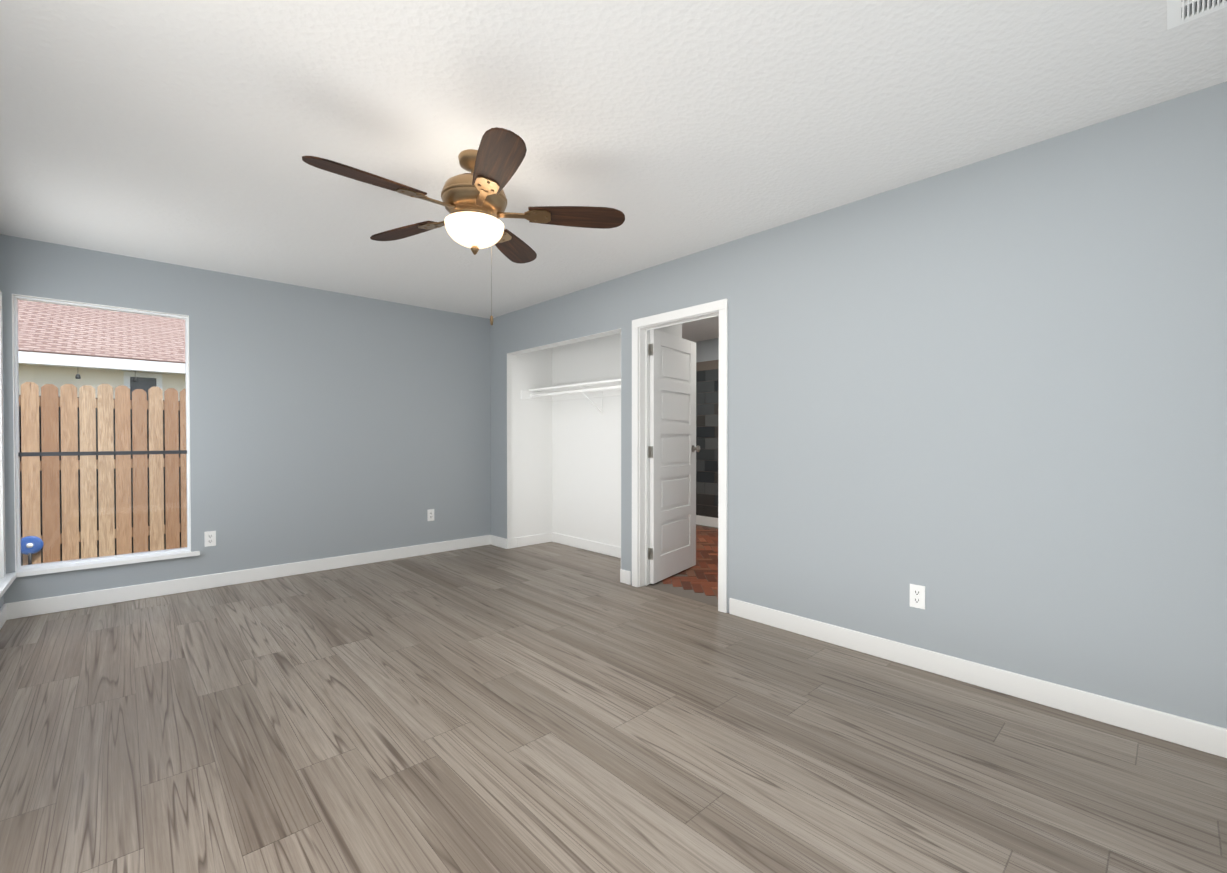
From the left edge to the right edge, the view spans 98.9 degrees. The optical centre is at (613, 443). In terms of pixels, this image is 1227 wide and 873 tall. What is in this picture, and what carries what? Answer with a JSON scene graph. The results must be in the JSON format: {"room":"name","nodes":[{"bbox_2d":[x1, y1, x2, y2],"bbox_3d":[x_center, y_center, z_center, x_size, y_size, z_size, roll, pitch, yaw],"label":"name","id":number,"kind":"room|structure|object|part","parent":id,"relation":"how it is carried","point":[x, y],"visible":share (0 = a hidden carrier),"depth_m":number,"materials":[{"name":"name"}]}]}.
{"room":"empty bedroom","nodes":[
{"label":"empty bedroom","id":0,"kind":"room"},
{"bbox_2d":[0,594,3,608],"bbox_3d":[-1.969,-0.025,1.170,0.160,2.540,5.740,-1,1,-43],"label":"wall","id":1,"kind":"structure","parent":0,"point":[1,601],"depth_m":3.27,"materials":[{"name":"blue paint"}]},
{"bbox_2d":[0,603,11,629],"bbox_3d":[-1.904,1.091,1.243,0.018,0.105,5.740,-1,1,-43],"label":"baseboard","id":2,"kind":"structure","parent":1,"relation":"attached to","point":[6,610],"depth_m":3.30,"materials":[{"name":"white wood"}]},
{"bbox_2d":[0,291,15,597],"bbox_3d":[-3.412,-0.006,2.758,0.218,1.855,1.381,-1,1,-43],"label":"window","id":3,"kind":"structure","parent":1,"relation":"in","point":[6,581],"depth_m":3.23,"materials":[{"name":"white"}]},
{"bbox_2d":[0,234,490,603],"bbox_3d":[-1.690,-0.074,5.467,6.434,2.540,0.160,-1,1,-43],"label":"wall","id":4,"kind":"structure","parent":0,"point":[325,424],"depth_m":4.43,"materials":[{"name":"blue paint"}]},
{"bbox_2d":[6,294,199,576],"bbox_3d":[-3.550,-0.055,3.708,0.966,1.808,0.192,-1,1,-43],"label":"window","id":5,"kind":"structure","parent":4,"relation":"in","point":[76,564],"depth_m":3.65,"materials":[{"name":"white"}]},
{"bbox_2d":[204,531,215,546],"bbox_3d":[-3.102,0.732,4.041,0.070,0.115,0.008,-1,1,-43],"label":"electrical outlet","id":6,"kind":"object","parent":4,"relation":"attached to","point":[209,538],"visible":1,"depth_m":4.04,"materials":[{"name":"white plastic"}]},
{"bbox_2d":[12,535,495,618],"bbox_3d":[-2.583,1.054,4.523,3.444,0.105,0.018,-1,1,-43],"label":"baseboard","id":7,"kind":"structure","parent":4,"relation":"attached to","point":[27,608],"depth_m":4.09,"materials":[{"name":"white wood"}]},
{"bbox_2d":[427,509,433,520],"bbox_3d":[-1.821,0.714,5.238,0.070,0.115,0.008,-1,1,-43],"label":"electrical outlet","id":8,"kind":"object","parent":4,"relation":"attached to","point":[430,514],"visible":1,"depth_m":5.23,"materials":[{"name":"white plastic"}]},
{"bbox_2d":[517,324,681,546],"bbox_3d":[-0.239,-0.120,5.091,0.545,2.440,1.870,-1,1,-43],"label":"wall","id":9,"kind":"structure","parent":0,"point":[568,467],"depth_m":5.56,"materials":[{"name":"white paint"}]},
{"bbox_2d":[520,379,620,412],"bbox_3d":[-0.250,-0.434,5.077,0.414,0.279,1.709,-1,1,-43],"label":"closet shelf","id":10,"kind":"object","parent":9,"relation":"attached to","point":[604,388],"visible":0.56,"depth_m":5.27,"materials":[{"name":"white wood"}]},
{"bbox_2d":[552,532,620,557],"bbox_3d":[-0.103,1.046,5.231,0.014,0.105,1.710,-1,1,-43],"label":"baseboard","id":11,"kind":"structure","parent":9,"relation":"attached to","point":[598,547],"depth_m":5.40,"materials":[{"name":"white wood"}]},
{"bbox_2d":[0,524,1226,872],"bbox_3d":[0.324,1.171,3.325,6.434,0.100,6.060,-1,1,-43],"label":"floor","id":12,"kind":"structure","parent":0,"point":[546,708],"depth_m":1.97,"materials":[{"name":"laminate"}]},
{"bbox_2d":[0,0,1226,341],"bbox_3d":[0.324,-1.369,3.296,6.434,0.100,6.060,-1,1,-43],"label":"ceiling","id":13,"kind":"structure","parent":0,"point":[184,132],"depth_m":2.07,"materials":[{"name":"white paint"}]},
{"bbox_2d":[302,127,624,324],"bbox_3d":[-0.679,-0.930,2.367,1.273,0.758,1.328,-1,1,-43],"label":"ceiling fan","id":14,"kind":"object","parent":13,"relation":"hanging from","point":[474,202],"visible":1,"depth_m":2.31,"materials":[{"name":"brown wood"}]},
{"bbox_3d":[-0.981,-1.056,2.086,0.450,0.008,0.156,-1,13,-43],"label":"blade","id":15,"kind":"part","parent":14,"relation":"part of","materials":[{"name":"brown wood"}]},
{"bbox_3d":[-1.044,-1.062,2.635,0.450,0.008,0.156,0,13,29],"label":"blade","id":16,"kind":"part","parent":14,"relation":"part of","materials":[{"name":"brown wood"}]},
{"bbox_3d":[-0.635,-0.955,2.405,0.264,0.106,0.264,-1,1,-43],"label":"lamp shade","id":17,"kind":"part","parent":14,"relation":"part of","materials":[{"name":"white glass"}]},
{"bbox_3d":[-0.440,-1.054,1.976,0.156,0.008,0.450,13,-5,-24],"label":"blade","id":18,"kind":"part","parent":14,"relation":"part of","materials":[{"name":"brown wood"}]},
{"bbox_3d":[-0.542,-1.065,2.865,0.156,0.008,0.450,-12,-2,11],"label":"blade","id":19,"kind":"part","parent":14,"relation":"part of","materials":[{"name":"brown wood"}]},
{"bbox_3d":[-0.168,-1.060,2.458,0.450,0.008,0.156,0,-11,-7],"label":"blade","id":20,"kind":"part","parent":14,"relation":"part of","materials":[{"name":"brown wood"}]},
{"bbox_2d":[1167,0,1226,29],"bbox_3d":[1.709,-1.291,1.416,0.350,0.013,0.300,-1,1,-43],"label":"ceiling vent","id":21,"kind":"object","parent":13,"relation":"in","point":[1180,12],"visible":1,"depth_m":1.56,"materials":[{"name":"white metal"}]},
{"bbox_2d":[695,338,718,361],"bbox_3d":[1.989,-0.132,6.166,0.100,2.440,3.840,-1,1,-43],"label":"wall","id":22,"kind":"structure","parent":0,"point":[707,350],"depth_m":6.88,"materials":[{"name":"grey paint"}]},
{"bbox_2d":[696,360,718,527],"bbox_3d":[1.226,0.000,6.890,0.030,2.160,1.738,-1,1,-43],"label":"wall tile","id":23,"kind":"structure","parent":22,"relation":"attached to","point":[707,389],"depth_m":6.88,"materials":[{"name":"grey tile"}]},
{"bbox_2d":[490,81,1226,728],"bbox_3d":[0.670,-0.103,3.634,0.115,2.440,5.740,-1,1,-43],"label":"wall","id":24,"kind":"structure","parent":0,"point":[984,403],"depth_m":2.40,"materials":[{"name":"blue paint"}]},
{"bbox_2d":[504,532,551,548],"bbox_3d":[-0.907,1.042,5.641,0.560,0.105,0.022,-1,1,-43],"label":"baseboard","id":25,"kind":"structure","parent":24,"relation":"attached to","point":[510,543],"depth_m":5.62,"materials":[{"name":"white wood"}]},
{"bbox_2d":[507,328,620,538],"bbox_3d":[-0.479,-0.117,4.867,0.120,2.440,1.710,-1,1,-43],"label":"trim","id":26,"kind":"structure","parent":24,"relation":"attached to","point":[511,444],"depth_m":5.48,"materials":[{"name":"white paint"}]},
{"bbox_2d":[620,569,630,583],"bbox_3d":[0.251,1.056,4.402,0.560,0.105,0.022,-1,1,-43],"label":"baseboard","id":27,"kind":"structure","parent":24,"relation":"attached to","point":[625,576],"depth_m":4.16,"materials":[{"name":"white wood"}]},
{"bbox_2d":[648,329,699,583],"bbox_3d":[0.491,0.098,4.434,0.748,1.995,0.242,-1,1,-43],"label":"door","id":28,"kind":"structure","parent":24,"relation":"in","point":[673,448],"depth_m":4.35,"materials":[{"name":"white painted wood"},{"name":"satin nickel"}]},
{"bbox_2d":[632,298,727,612],"bbox_3d":[0.496,0.080,3.823,0.151,2.070,0.880,-1,1,-43],"label":"door frame","id":29,"kind":"structure","parent":24,"relation":"attached to","point":[642,327],"depth_m":4.05,"materials":[{"name":"white wood"}]},
{"bbox_2d":[910,584,924,609],"bbox_3d":[1.526,0.768,2.638,0.008,0.115,0.070,-1,1,-43],"label":"electrical outlet","id":30,"kind":"object","parent":24,"relation":"attached to","point":[917,596],"visible":1,"depth_m":2.63,"materials":[{"name":"white plastic"}]},
{"bbox_2d":[729,598,1226,757],"bbox_3d":[1.663,1.077,2.491,0.014,0.105,2.634,-1,1,-43],"label":"baseboard","id":31,"kind":"structure","parent":24,"relation":"attached to","point":[1194,734],"depth_m":2.35,"materials":[{"name":"white wood"}]},
{"label":"outside","id":32,"kind":"structure","parent":0,"visible":0},
{"bbox_3d":[-9.508,1.312,9.373,50.000,0.200,52.000,-1,1,-43],"label":"ground","id":33,"kind":"structure","parent":32,"visible":0},
{"bbox_2d":[21,536,42,564],"bbox_3d":[-5.353,1.056,4.819,0.170,0.415,0.028,-1,1,-43],"label":"disc","id":34,"kind":"object","parent":33,"relation":"on","point":[28,544],"depth_m":4.82,"materials":[{"name":"blue plastic"}]},
{"bbox_2d":[18,300,185,400],"bbox_3d":[-9.698,-1.697,11.739,22.000,5.764,6.826,-1,1,-43],"label":"house","id":35,"kind":"structure","parent":33,"relation":"on","point":[55,341],"depth_m":8.96,"materials":[{"name":"beige"}]},
{"bbox_2d":[19,382,186,565],"bbox_3d":[-4.626,0.330,5.600,16.000,1.850,0.068,-1,1,-43],"label":"fence","id":36,"kind":"object","parent":33,"relation":"on","point":[136,460],"depth_m":5.17,"materials":[{"name":"brown wood"}]}
]}

